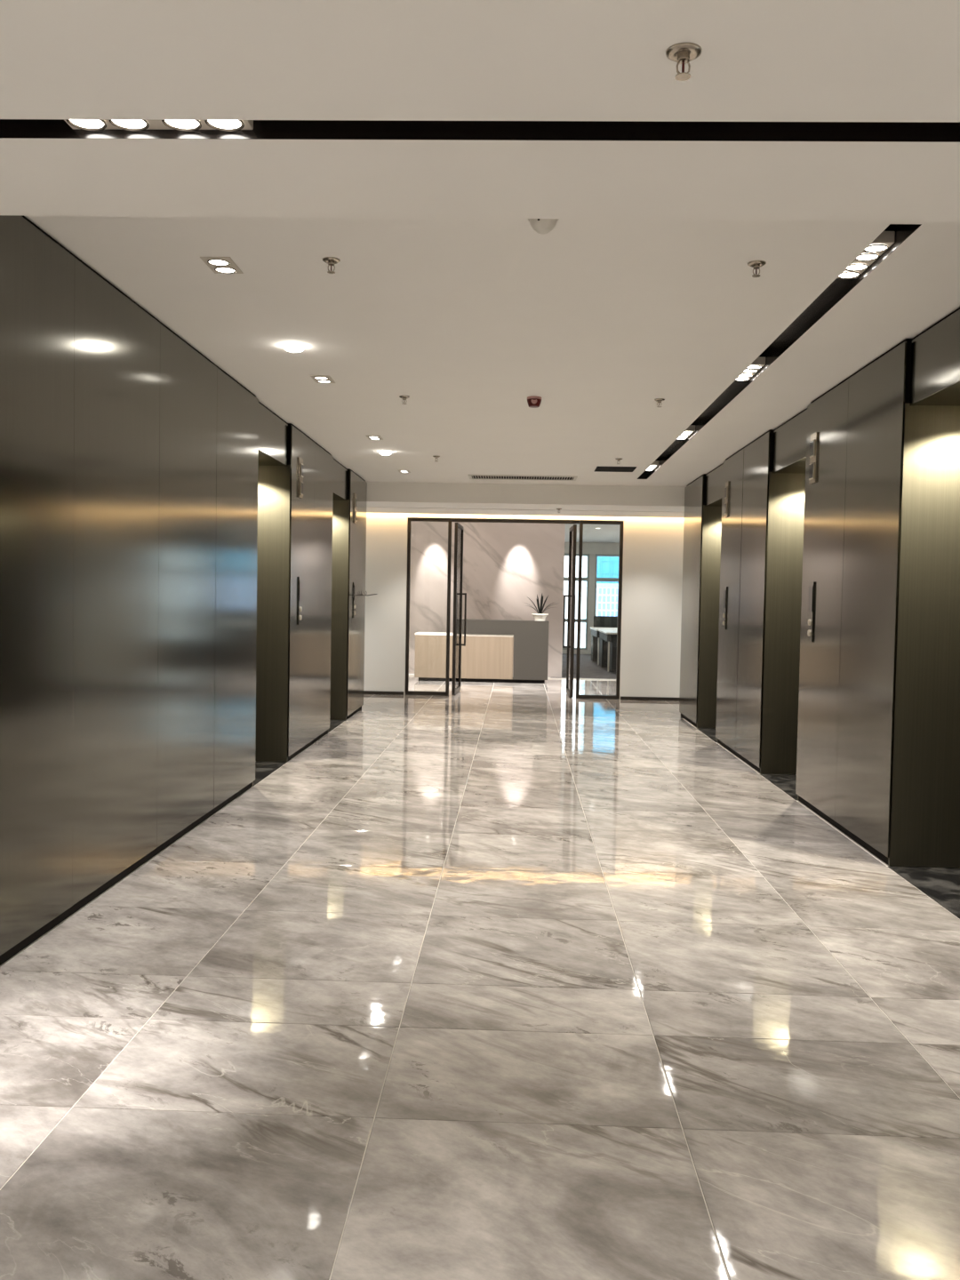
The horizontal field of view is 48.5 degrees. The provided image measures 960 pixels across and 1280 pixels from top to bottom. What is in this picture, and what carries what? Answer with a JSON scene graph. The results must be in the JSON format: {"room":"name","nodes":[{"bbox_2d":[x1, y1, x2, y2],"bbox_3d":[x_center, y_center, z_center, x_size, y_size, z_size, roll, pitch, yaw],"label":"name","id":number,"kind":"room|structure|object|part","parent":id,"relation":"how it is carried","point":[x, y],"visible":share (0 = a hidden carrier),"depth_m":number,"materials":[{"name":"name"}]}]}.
{"room":"elevator lobby","nodes":[
{"label":"elevator lobby","id":0,"kind":"room"},
{"bbox_2d":[0,215,367,965],"bbox_3d":[-2.644,-0.406,8.078,2.202,2.800,9.577,1,2,2],"label":"wall","id":1,"kind":"structure","parent":0,"point":[157,536],"depth_m":5.07,"materials":[{"name":"black metal"}]},
{"bbox_3d":[-1.700,-0.202,3.825,0.012,2.671,1.134,1,2,2],"label":"wall panel","id":2,"kind":"part","parent":1,"relation":"part of","materials":[{"name":"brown metal"}]},
{"bbox_3d":[-1.662,-0.244,4.913,0.012,2.671,1.038,1,2,2],"label":"wall panel","id":3,"kind":"part","parent":1,"relation":"part of","materials":[{"name":"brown metal"}]},
{"bbox_3d":[-1.625,-0.284,5.945,0.012,2.671,1.024,1,2,2],"label":"wall panel","id":4,"kind":"part","parent":1,"relation":"part of","materials":[{"name":"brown metal"}]},
{"bbox_3d":[-1.589,-0.324,6.975,0.012,2.671,1.032,1,2,2],"label":"wall panel","id":5,"kind":"part","parent":1,"relation":"part of","materials":[{"name":"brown metal"}]},
{"bbox_3d":[-1.795,-1.387,8.010,0.424,0.020,1.076,1,2,2],"label":"soffit panel","id":6,"kind":"part","parent":1,"relation":"part of","materials":[{"name":"brown metal"}]},
{"bbox_3d":[-1.776,-0.212,8.618,0.466,2.398,0.026,1,2,2],"label":"jamb panel","id":7,"kind":"part","parent":1,"relation":"part of","materials":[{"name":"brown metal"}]},
{"bbox_3d":[-1.567,-1.534,7.996,0.025,0.331,1.076,1,2,2],"label":"header panel","id":8,"kind":"part","parent":1,"relation":"part of","materials":[{"name":"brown metal"}]},
{"bbox_2d":[297,576,302,624],"bbox_3d":[-1.505,-0.329,8.942,0.022,0.400,0.110,1,2,2],"label":"panel","id":9,"kind":"object","parent":1,"relation":"attached to","point":[300,579],"visible":1,"depth_m":8.91,"materials":[{"name":"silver metal"}]},
{"bbox_2d":[297,456,303,498],"bbox_3d":[-1.487,-1.347,8.872,0.022,0.330,0.140,1,2,2],"label":"indicator","id":10,"kind":"object","parent":1,"relation":"attached to","point":[300,460],"visible":1,"depth_m":8.83,"materials":[{"name":"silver metal"}]},
{"bbox_3d":[-1.516,-0.405,9.070,0.012,2.671,0.957,1,2,2],"label":"wall panel","id":11,"kind":"part","parent":1,"relation":"part of","materials":[{"name":"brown metal"}]},
{"bbox_3d":[-1.483,-0.441,10.023,0.012,2.671,0.947,1,2,2],"label":"wall panel","id":12,"kind":"part","parent":1,"relation":"part of","materials":[{"name":"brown metal"}]},
{"bbox_3d":[-1.690,-1.502,11.011,0.424,0.020,1.066,1,2,2],"label":"soffit panel","id":13,"kind":"part","parent":1,"relation":"part of","materials":[{"name":"brown metal"}]},
{"bbox_3d":[-1.672,-0.328,11.614,0.466,2.398,0.026,1,2,2],"label":"jamb panel","id":14,"kind":"part","parent":1,"relation":"part of","materials":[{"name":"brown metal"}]},
{"bbox_3d":[-1.462,-1.650,10.997,0.025,0.331,1.066,1,2,2],"label":"header panel","id":15,"kind":"part","parent":1,"relation":"part of","materials":[{"name":"brown metal"}]},
{"bbox_2d":[352,582,355,618],"bbox_3d":[-1.401,-0.444,11.928,0.022,0.400,0.110,1,2,2],"label":"panel","id":16,"kind":"object","parent":1,"relation":"attached to","point":[354,583],"visible":1,"depth_m":11.90,"materials":[{"name":"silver metal"}]},
{"bbox_2d":[353,493,357,523],"bbox_3d":[-1.383,-1.462,11.858,0.022,0.330,0.140,1,2,2],"label":"indicator","id":17,"kind":"object","parent":1,"relation":"attached to","point":[355,494],"visible":1,"depth_m":11.81,"materials":[{"name":"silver metal"}]},
{"bbox_3d":[-1.407,-0.525,12.205,0.012,2.671,1.237,1,2,2],"label":"wall panel","id":18,"kind":"part","parent":1,"relation":"part of","materials":[{"name":"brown metal"}]},
{"bbox_2d":[352,587,377,597],"bbox_3d":[-1.280,-0.527,11.890,0.262,0.110,0.090,1,2,2],"label":"tray","id":19,"kind":"object","parent":1,"relation":"attached to","point":[361,594],"visible":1,"depth_m":11.85,"materials":[{"name":"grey metal"}]},
{"bbox_2d":[0,653,959,1279],"bbox_3d":[1.343,1.030,10.607,14.000,0.120,33.200,1,2,2],"label":"floor","id":20,"kind":"structure","parent":0,"point":[485,980],"depth_m":3.37,"materials":[{"name":"tile"}]},
{"bbox_2d":[414,618,548,683],"bbox_3d":[0.030,0.166,17.599,2.165,1.010,0.700,1,2,2],"label":"reception desk","id":21,"kind":"object","parent":20,"relation":"on","point":[487,655],"visible":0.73,"depth_m":17.25,"materials":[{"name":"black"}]},
{"bbox_2d":[415,632,513,636],"bbox_3d":[-0.247,-0.095,17.605,1.600,0.029,0.688,1,2,2],"label":"countertop","id":22,"kind":"structure","parent":21,"relation":"on","point":[418,633],"depth_m":17.27,"materials":[{"name":"white stone"}]},
{"bbox_2d":[461,619,548,679],"bbox_3d":[0.334,0.157,17.253,1.535,0.954,0.030,1,2,2],"label":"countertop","id":23,"kind":"structure","parent":21,"relation":"on","point":[531,637],"depth_m":17.23,"materials":[{"name":"grey laminate"}]},
{"bbox_2d":[462,618,548,621],"bbox_3d":[0.349,-0.313,17.405,1.535,0.025,0.309,1,2,2],"label":"countertop","id":24,"kind":"structure","parent":21,"relation":"on","point":[462,619],"depth_m":17.38,"materials":[{"name":"grey stone"}]},
{"bbox_2d":[525,593,555,621],"bbox_3d":[0.991,-0.540,17.354,0.608,0.456,0.355,1,2,2],"label":"potted plant","id":25,"kind":"object","parent":21,"relation":"on","point":[540,616],"visible":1,"depth_m":17.30,"materials":[{"name":"green plant"}]},
{"bbox_3d":[0.977,-0.372,17.365,0.270,0.118,0.268,1,2,2],"label":"pot","id":26,"kind":"part","parent":25,"relation":"part of","materials":[{"name":"beige ceramic"}]},
{"bbox_2d":[590,626,617,664],"bbox_3d":[3.304,0.136,23.246,1.700,0.750,1.950,1,2,2],"label":"office desk","id":27,"kind":"object","parent":20,"relation":"on","point":[595,633],"visible":0.38,"depth_m":23.44,"materials":[{"name":"white"}]},
{"bbox_3d":[2.490,0.168,22.430,0.030,0.719,0.060,1,2,2],"label":"panel","id":28,"kind":"part","parent":27,"relation":"part of","materials":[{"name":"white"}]},
{"bbox_2d":[593,616,617,627],"bbox_3d":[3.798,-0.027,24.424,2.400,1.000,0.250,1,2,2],"label":"screen","id":29,"kind":"object","parent":27,"relation":"on","point":[599,621],"visible":0.09,"depth_m":24.42,"materials":[{"name":"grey fabric"}]},
{"bbox_2d":[598,629,616,671],"bbox_3d":[3.272,0.215,21.198,1.700,0.750,1.950,1,2,2],"label":"office desk","id":30,"kind":"object","parent":20,"relation":"on","point":[608,643],"visible":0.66,"depth_m":20.53,"materials":[{"name":"white"}]},
{"bbox_3d":[2.458,0.248,20.381,0.030,0.719,0.060,1,2,2],"label":"panel","id":31,"kind":"part","parent":30,"relation":"part of","materials":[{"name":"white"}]},
{"bbox_3d":[2.763,0.053,20.247,0.480,0.190,0.012,1,2,2],"label":"drawer","id":32,"kind":"part","parent":30,"relation":"part of","materials":[{"name":"grey laminate"}]},
{"bbox_3d":[2.759,0.263,20.255,0.480,0.190,0.012,1,2,2],"label":"drawer","id":33,"kind":"part","parent":30,"relation":"part of","materials":[{"name":"grey laminate"}]},
{"bbox_3d":[2.755,0.472,20.263,0.480,0.190,0.012,1,2,2],"label":"drawer","id":34,"kind":"part","parent":30,"relation":"part of","materials":[{"name":"grey laminate"}]},
{"bbox_2d":[0,0,959,221],"bbox_3d":[-0.024,-1.264,-1.425,12.000,0.356,9.250,1,2,2],"label":"ceiling","id":35,"kind":"structure","parent":0,"point":[787,109],"depth_m":2.48,"materials":[{"name":"paint"}]},
{"bbox_2d":[64,120,253,131],"bbox_3d":[-0.800,-1.300,2.630,0.460,0.052,0.105,1,2,2],"label":"module","id":36,"kind":"object","parent":35,"relation":"attached to","point":[134,125],"visible":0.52,"depth_m":2.65,"materials":[{"name":"beige"}]},
{"bbox_2d":[665,42,702,80],"bbox_3d":[0.422,-1.194,2.212,0.074,0.052,0.074,1,2,2],"label":"sprinkler","id":37,"kind":"object","parent":35,"relation":"attached to","point":[683,53],"visible":1,"depth_m":2.20,"materials":[{"name":"silver metal"}]},
{"bbox_3d":[0.413,-1.185,2.213,0.012,0.032,0.004,1,2,2],"label":"frame arm","id":38,"kind":"part","parent":37,"relation":"part of","materials":[{"name":"silver metal"}]},
{"bbox_3d":[0.422,-1.187,2.213,0.005,0.025,0.005,0,2,-21],"label":"bulb","id":39,"kind":"part","parent":37,"relation":"part of","materials":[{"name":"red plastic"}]},
{"bbox_3d":[0.430,-1.185,2.212,0.012,0.032,0.004,1,2,2],"label":"frame arm","id":40,"kind":"part","parent":37,"relation":"part of","materials":[{"name":"silver metal"}]},
{"bbox_2d":[408,521,565,677],"bbox_3d":[-0.739,-0.791,18.796,4.407,2.800,0.150,1,2,2],"label":"wall","id":41,"kind":"structure","parent":0,"point":[505,564],"depth_m":18.68,"materials":[{"name":"grey stone"}]},
{"bbox_2d":[24,215,959,486],"bbox_3d":[0.308,-1.755,7.987,12.000,0.140,9.610,1,2,2],"label":"ceiling","id":42,"kind":"structure","parent":0,"point":[468,320],"depth_m":5.29,"materials":[{"name":"paint"}]},
{"bbox_2d":[200,256,243,273],"bbox_3d":[-1.082,-1.568,4.473,0.126,0.009,0.216,1,2,2],"label":"recessed light","id":43,"kind":"object","parent":42,"relation":"in","point":[219,265],"visible":1,"depth_m":4.46,"materials":[{"name":"beige plastic"}]},
{"bbox_2d":[282,343,304,351],"bbox_3d":[-1.029,-1.611,5.902,0.124,0.033,0.124,1,2,2],"label":"recessed light","id":44,"kind":"object","parent":42,"relation":"in","point":[289,347],"visible":1,"depth_m":5.87,"materials":[{"name":"white plastic"}]},
{"bbox_2d":[309,375,335,383],"bbox_3d":[-1.001,-1.658,6.790,0.126,0.009,0.216,1,2,2],"label":"recessed light","id":45,"kind":"object","parent":42,"relation":"in","point":[318,379],"visible":1,"depth_m":6.77,"materials":[{"name":"beige"}]},
{"bbox_2d":[322,256,340,273],"bbox_3d":[-0.610,-1.534,4.378,0.074,0.052,0.074,1,2,2],"label":"sprinkler","id":46,"kind":"object","parent":42,"relation":"attached to","point":[331,260],"visible":1,"depth_m":4.37,"materials":[{"name":"silver metal"}]},
{"bbox_2d":[366,435,383,439],"bbox_3d":[-0.915,-1.752,9.247,0.126,0.009,0.216,1,2,2],"label":"recessed light","id":47,"kind":"object","parent":42,"relation":"in","point":[372,437],"visible":1,"depth_m":9.23,"materials":[{"name":"beige"}]},
{"bbox_2d":[379,450,391,455],"bbox_3d":[-0.899,-1.776,10.147,0.124,0.033,0.124,1,2,2],"label":"recessed light","id":48,"kind":"object","parent":42,"relation":"in","point":[383,452],"visible":1,"depth_m":10.11,"materials":[{"name":"white plastic"}]},
{"bbox_2d":[399,395,409,404],"bbox_3d":[-0.520,-1.648,7.335,0.074,0.052,0.074,1,2,2],"label":"sprinkler","id":49,"kind":"object","parent":42,"relation":"attached to","point":[404,397],"visible":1,"depth_m":7.32,"materials":[{"name":"silver metal"}]},
{"bbox_2d":[398,470,410,472],"bbox_3d":[-0.829,-1.847,11.694,0.126,0.009,0.216,1,2,2],"label":"recessed light","id":50,"kind":"object","parent":42,"relation":"in","point":[400,471],"visible":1,"depth_m":11.68,"materials":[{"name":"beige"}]},
{"bbox_2d":[467,474,577,480],"bbox_3d":[0.482,-1.837,12.069,1.220,0.010,0.400,1,2,2],"label":"ceiling vent","id":51,"kind":"object","parent":42,"relation":"in","point":[471,476],"visible":1,"depth_m":12.07,"materials":[{"name":"black metal"}]},
{"bbox_2d":[527,396,541,407],"bbox_3d":[0.369,-1.623,7.283,0.100,0.066,0.103,1,2,2],"label":"detector","id":52,"kind":"object","parent":42,"relation":"attached to","point":[533,402],"visible":1,"depth_m":7.25,"materials":[{"name":"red plastic"}]},
{"bbox_2d":[528,218,559,234],"bbox_3d":[0.227,-1.491,3.830,0.112,0.064,0.112,1,2,2],"label":"smoke detector","id":53,"kind":"object","parent":42,"relation":"attached to","point":[540,226],"visible":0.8,"depth_m":3.81,"materials":[{"name":"white plastic"}]},
{"bbox_2d":[594,466,636,471],"bbox_3d":[1.413,-1.786,11.157,0.406,0.006,0.396,1,2,2],"label":"air vent","id":54,"kind":"object","parent":42,"relation":"attached to","point":[598,468],"visible":1,"depth_m":11.14,"materials":[{"name":"black metal"}]},
{"bbox_2d":[646,460,659,471],"bbox_3d":[1.795,-1.826,11.182,0.105,0.052,0.460,1,2,2],"label":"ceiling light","id":55,"kind":"object","parent":42,"relation":"attached to","point":[655,464],"visible":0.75,"depth_m":11.04,"materials":[{"name":"white plastic"}]},
{"bbox_2d":[654,398,664,407],"bbox_3d":[1.222,-1.613,7.265,0.074,0.052,0.074,1,2,2],"label":"sprinkler","id":56,"kind":"object","parent":42,"relation":"attached to","point":[659,400],"visible":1,"depth_m":7.25,"materials":[{"name":"silver metal"}]},
{"bbox_2d":[677,424,695,439],"bbox_3d":[1.717,-1.740,8.955,0.105,0.052,0.460,1,2,2],"label":"ceiling light","id":57,"kind":"object","parent":42,"relation":"attached to","point":[691,428],"visible":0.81,"depth_m":8.81,"materials":[{"name":"white"}]},
{"bbox_2d":[735,356,765,381],"bbox_3d":[1.631,-1.645,6.489,0.105,0.052,0.460,1,2,2],"label":"ceiling light","id":58,"kind":"object","parent":42,"relation":"attached to","point":[759,362],"visible":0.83,"depth_m":6.39,"materials":[{"name":"white"}]},
{"bbox_2d":[747,260,766,277],"bbox_3d":[1.119,-1.500,4.319,0.074,0.052,0.074,1,2,2],"label":"sprinkler","id":59,"kind":"object","parent":42,"relation":"attached to","point":[756,265],"visible":1,"depth_m":4.31,"materials":[{"name":"silver metal"}]},
{"bbox_2d":[837,231,895,279],"bbox_3d":[1.556,-1.562,4.346,0.105,0.052,0.460,1,2,2],"label":"module","id":60,"kind":"object","parent":42,"relation":"attached to","point":[885,239],"visible":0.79,"depth_m":4.26,"materials":[{"name":"beige"}]},
{"bbox_2d":[363,512,684,699],"bbox_3d":[0.516,-0.609,14.748,12.000,2.800,0.140,1,2,2],"label":"wall","id":61,"kind":"structure","parent":0,"point":[652,547],"depth_m":14.65,"materials":[{"name":"white paint"}]},
{"bbox_2d":[363,690,403,695],"bbox_3d":[-3.281,0.695,14.855,4.455,0.045,0.011,1,2,2],"label":"baseboard","id":62,"kind":"structure","parent":61,"relation":"attached to","point":[364,692],"depth_m":14.78,"materials":[{"name":"brown metal"}]},
{"bbox_2d":[405,517,451,695],"bbox_3d":[-0.715,-0.459,14.792,0.608,2.449,0.070,1,2,2],"label":"window","id":63,"kind":"structure","parent":61,"relation":"in","point":[410,520],"depth_m":14.76,"materials":[{"name":"brown metal"}]},
{"bbox_3d":[-0.997,-0.465,14.802,0.043,2.449,0.070,1,2,2],"label":"frame post","id":64,"kind":"part","parent":63,"relation":"part of","materials":[{"name":"brown metal"}]},
{"bbox_3d":[-0.738,0.740,14.839,0.520,0.049,0.070,1,2,2],"label":"rail","id":65,"kind":"part","parent":63,"relation":"part of","materials":[{"name":"brown metal"}]},
{"bbox_3d":[-0.694,-1.660,14.745,0.520,0.045,0.070,1,2,2],"label":"rail","id":66,"kind":"part","parent":63,"relation":"part of","materials":[{"name":"brown metal"}]},
{"bbox_3d":[-0.434,-0.453,14.783,0.045,2.449,0.070,1,2,2],"label":"frame post","id":67,"kind":"part","parent":63,"relation":"part of","materials":[{"name":"brown metal"}]},
{"bbox_2d":[451,522,466,695],"bbox_3d":[-0.316,-0.444,15.184,0.172,2.385,0.840,1,2,5],"label":"door","id":68,"kind":"structure","parent":61,"relation":"in","point":[459,529],"depth_m":15.14,"materials":[{"name":"brown metal"}]},
{"bbox_3d":[-0.337,0.718,15.230,0.044,0.060,0.740,1,2,5],"label":"rail","id":69,"kind":"part","parent":68,"relation":"part of","materials":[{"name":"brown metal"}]},
{"bbox_3d":[-0.316,-0.449,15.184,0.010,2.275,0.740,1,2,5],"label":"pane","id":70,"kind":"part","parent":68,"relation":"part of","materials":[{"name":"clear glass"}]},
{"bbox_3d":[-0.233,-0.300,15.579,0.064,0.770,0.028,1,2,5],"label":"pull handle","id":71,"kind":"part","parent":68,"relation":"part of","materials":[{"name":"brown metal"}]},
{"bbox_2d":[451,518,579,524],"bbox_3d":[0.490,-1.636,14.705,1.758,0.045,0.070,1,2,2],"label":"door frame","id":72,"kind":"structure","parent":61,"relation":"attached to","point":[460,520],"depth_m":14.67,"materials":[{"name":"brown metal"}]},
{"bbox_2d":[562,524,576,697],"bbox_3d":[1.293,-0.412,15.129,0.172,2.385,0.840,1,2,1],"label":"door","id":73,"kind":"structure","parent":61,"relation":"in","point":[572,533],"depth_m":15.09,"materials":[{"name":"brown metal"}]},
{"bbox_3d":[1.242,-0.271,15.531,0.064,0.770,0.028,1,2,1],"label":"pull handle","id":74,"kind":"part","parent":73,"relation":"part of","materials":[{"name":"brown metal"}]},
{"bbox_3d":[1.293,-0.417,15.129,0.010,2.275,0.740,1,2,1],"label":"pane","id":75,"kind":"part","parent":73,"relation":"part of","materials":[{"name":"clear glass"}]},
{"bbox_2d":[576,520,623,699],"bbox_3d":[1.648,-0.412,14.711,0.598,2.449,0.070,1,2,2],"label":"window","id":76,"kind":"structure","parent":61,"relation":"in","point":[581,523],"depth_m":14.68,"materials":[{"name":"brown metal"}]},
{"bbox_3d":[1.371,-0.417,14.721,0.043,2.449,0.070,1,2,2],"label":"frame post","id":77,"kind":"part","parent":76,"relation":"part of","materials":[{"name":"brown metal"}]},
{"bbox_3d":[1.625,0.787,14.759,0.510,0.049,0.070,1,2,2],"label":"rail","id":78,"kind":"part","parent":76,"relation":"part of","materials":[{"name":"brown metal"}]},
{"bbox_3d":[1.669,-1.613,14.664,0.510,0.045,0.070,1,2,2],"label":"rail","id":79,"kind":"part","parent":76,"relation":"part of","materials":[{"name":"brown metal"}]},
{"bbox_3d":[1.924,-0.406,14.702,0.045,2.449,0.070,1,2,2],"label":"frame post","id":80,"kind":"part","parent":76,"relation":"part of","materials":[{"name":"brown metal"}]},
{"bbox_2d":[620,696,679,701],"bbox_3d":[4.208,0.844,14.599,4.555,0.045,0.011,1,2,2],"label":"baseboard","id":81,"kind":"structure","parent":61,"relation":"attached to","point":[621,697],"depth_m":14.66,"materials":[{"name":"brown metal"}]},
{"bbox_2d":[366,481,686,518],"bbox_3d":[0.511,-1.853,13.860,12.000,0.356,2.140,1,2,2],"label":"ceiling","id":82,"kind":"structure","parent":0,"point":[381,497],"depth_m":12.83,"materials":[{"name":"paint"}]},
{"bbox_2d":[562,542,619,654],"bbox_3d":[5.189,-1.053,26.764,7.700,2.920,0.400,1,2,2],"label":"wall","id":83,"kind":"structure","parent":0,"point":[592,548],"depth_m":26.83,"materials":[{"name":"white paint"}]},
{"bbox_2d":[562,553,589,649],"bbox_3d":[2.187,-0.967,26.968,1.100,2.420,0.090,1,2,2],"label":"window","id":84,"kind":"structure","parent":83,"relation":"attached to","point":[587,579],"depth_m":26.90,"materials":[{"name":"glass"}]},
{"bbox_3d":[2.209,-2.151,26.921,1.010,0.050,0.090,1,2,2],"label":"head rail","id":85,"kind":"part","parent":84,"relation":"part of","materials":[{"name":"silver metal"}]},
{"bbox_3d":[2.715,-0.957,26.950,0.045,2.420,0.090,1,2,2],"label":"frame","id":86,"kind":"part","parent":84,"relation":"part of","materials":[{"name":"silver metal"}]},
{"bbox_2d":[593,553,618,615],"bbox_3d":[3.511,-0.941,26.923,1.250,2.420,0.090,1,2,2],"label":"window","id":87,"kind":"structure","parent":83,"relation":"attached to","point":[596,555],"depth_m":26.87,"materials":[{"name":"silver metal"}]},
{"bbox_3d":[2.909,-0.953,26.943,0.045,2.420,0.090,1,2,2],"label":"frame","id":88,"kind":"part","parent":87,"relation":"part of","materials":[{"name":"silver metal"}]},
{"bbox_3d":[3.533,-2.125,26.876,1.160,0.050,0.090,1,2,2],"label":"head rail","id":89,"kind":"part","parent":87,"relation":"part of","materials":[{"name":"silver metal"}]},
{"bbox_2d":[564,523,619,543],"bbox_3d":[2.900,-2.266,20.860,11.720,0.120,12.360,1,2,2],"label":"ceiling","id":90,"kind":"structure","parent":0,"point":[608,533],"depth_m":23.00,"materials":[{"name":"paint"}]},
{"bbox_2d":[679,307,959,868],"bbox_3d":[3.333,-0.287,7.873,2.202,2.800,9.577,1,2,2],"label":"wall","id":91,"kind":"structure","parent":0,"point":[865,715],"depth_m":6.26,"materials":[{"name":"black metal"}]},
{"bbox_3d":[2.387,-0.450,12.081,0.012,2.671,1.227,1,2,2],"label":"wall panel","id":92,"kind":"part","parent":91,"relation":"part of","materials":[{"name":"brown metal"}]},
{"bbox_3d":[2.603,-0.243,11.478,0.466,2.398,0.026,1,2,2],"label":"jamb panel","id":93,"kind":"part","parent":91,"relation":"part of","materials":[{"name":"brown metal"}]},
{"bbox_3d":[2.404,-1.573,10.855,0.025,0.331,1.106,1,2,2],"label":"header panel","id":94,"kind":"part","parent":91,"relation":"part of","materials":[{"name":"brown metal"}]},
{"bbox_3d":[2.626,-1.416,10.853,0.424,0.020,1.106,1,2,2],"label":"soffit panel","id":95,"kind":"part","parent":91,"relation":"part of","materials":[{"name":"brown metal"}]},
{"bbox_2d":[722,586,727,629],"bbox_3d":[2.296,-0.300,10.022,0.022,0.400,0.110,1,2,2],"label":"panel","id":96,"kind":"object","parent":91,"relation":"attached to","point":[724,588],"visible":1,"depth_m":9.99,"materials":[{"name":"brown metal"}]},
{"bbox_2d":[723,480,729,517],"bbox_3d":[2.317,-1.321,10.032,0.022,0.330,0.140,1,2,2],"label":"indicator","id":97,"kind":"object","parent":91,"relation":"attached to","point":[727,484],"visible":1,"depth_m":9.98,"materials":[{"name":"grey metal"}]},
{"bbox_3d":[2.309,-0.365,9.869,0.012,2.671,0.937,1,2,2],"label":"wall panel","id":98,"kind":"part","parent":91,"relation":"part of","materials":[{"name":"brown metal"}]},
{"bbox_3d":[2.276,-0.329,8.930,0.012,2.671,0.937,1,2,2],"label":"wall panel","id":99,"kind":"part","parent":91,"relation":"part of","materials":[{"name":"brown metal"}]},
{"bbox_3d":[2.498,-0.127,8.472,0.466,2.398,0.026,1,2,2],"label":"jamb panel","id":100,"kind":"part","parent":91,"relation":"part of","materials":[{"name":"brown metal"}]},
{"bbox_3d":[2.299,-1.457,7.859,0.025,0.331,1.086,1,2,2],"label":"header panel","id":101,"kind":"part","parent":91,"relation":"part of","materials":[{"name":"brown metal"}]},
{"bbox_3d":[2.521,-1.300,7.857,0.424,0.020,1.086,1,2,2],"label":"soffit panel","id":102,"kind":"part","parent":91,"relation":"part of","materials":[{"name":"brown metal"}]},
{"bbox_2d":[807,581,815,642],"bbox_3d":[2.193,-0.187,7.086,0.022,0.400,0.110,1,2,2],"label":"panel","id":103,"kind":"object","parent":91,"relation":"attached to","point":[812,585],"visible":1,"depth_m":7.06,"materials":[{"name":"brown metal"}]},
{"bbox_2d":[808,432,817,484],"bbox_3d":[2.214,-1.208,7.096,0.022,0.330,0.140,1,2,2],"label":"indicator","id":104,"kind":"object","parent":91,"relation":"attached to","point":[813,444],"visible":1,"depth_m":7.06,"materials":[{"name":"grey metal"}]},
{"bbox_3d":[2.205,-0.250,6.893,0.012,2.671,0.917,1,2,2],"label":"wall panel","id":105,"kind":"part","parent":91,"relation":"part of","materials":[{"name":"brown metal"}]},
{"bbox_3d":[2.173,-0.214,5.974,0.012,2.671,0.917,1,2,2],"label":"wall panel","id":106,"kind":"part","parent":91,"relation":"part of","materials":[{"name":"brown metal"}]},
{"bbox_3d":[2.395,-0.013,5.526,0.466,2.398,0.026,1,2,2],"label":"jamb panel","id":107,"kind":"part","parent":91,"relation":"part of","materials":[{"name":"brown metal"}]},
{"bbox_3d":[2.195,-1.343,4.898,0.025,0.331,1.116,1,2,2],"label":"header panel","id":108,"kind":"part","parent":91,"relation":"part of","materials":[{"name":"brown metal"}]},
{"bbox_3d":[2.418,-1.186,4.896,0.424,0.020,1.116,1,2,2],"label":"soffit panel","id":109,"kind":"part","parent":91,"relation":"part of","materials":[{"name":"brown metal"}]},
{"label":"outside","id":110,"kind":"structure","parent":0,"visible":0},
{"bbox_2d":[595,583,618,615],"bbox_3d":[62.908,27.066,318.978,60.800,86.424,40.600,1,2,2],"label":"office tower","id":111,"kind":"structure","parent":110,"point":[606,593],"depth_m":298.48,"materials":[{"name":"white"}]},
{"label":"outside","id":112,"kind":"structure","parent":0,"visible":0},
{"bbox_2d":[582,556,618,647],"bbox_3d":[77.506,-2.505,377.408,80.800,141.375,40.600,1,2,2],"label":"office tower","id":113,"kind":"structure","parent":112,"point":[607,566],"depth_m":358.19,"materials":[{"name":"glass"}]}
]}

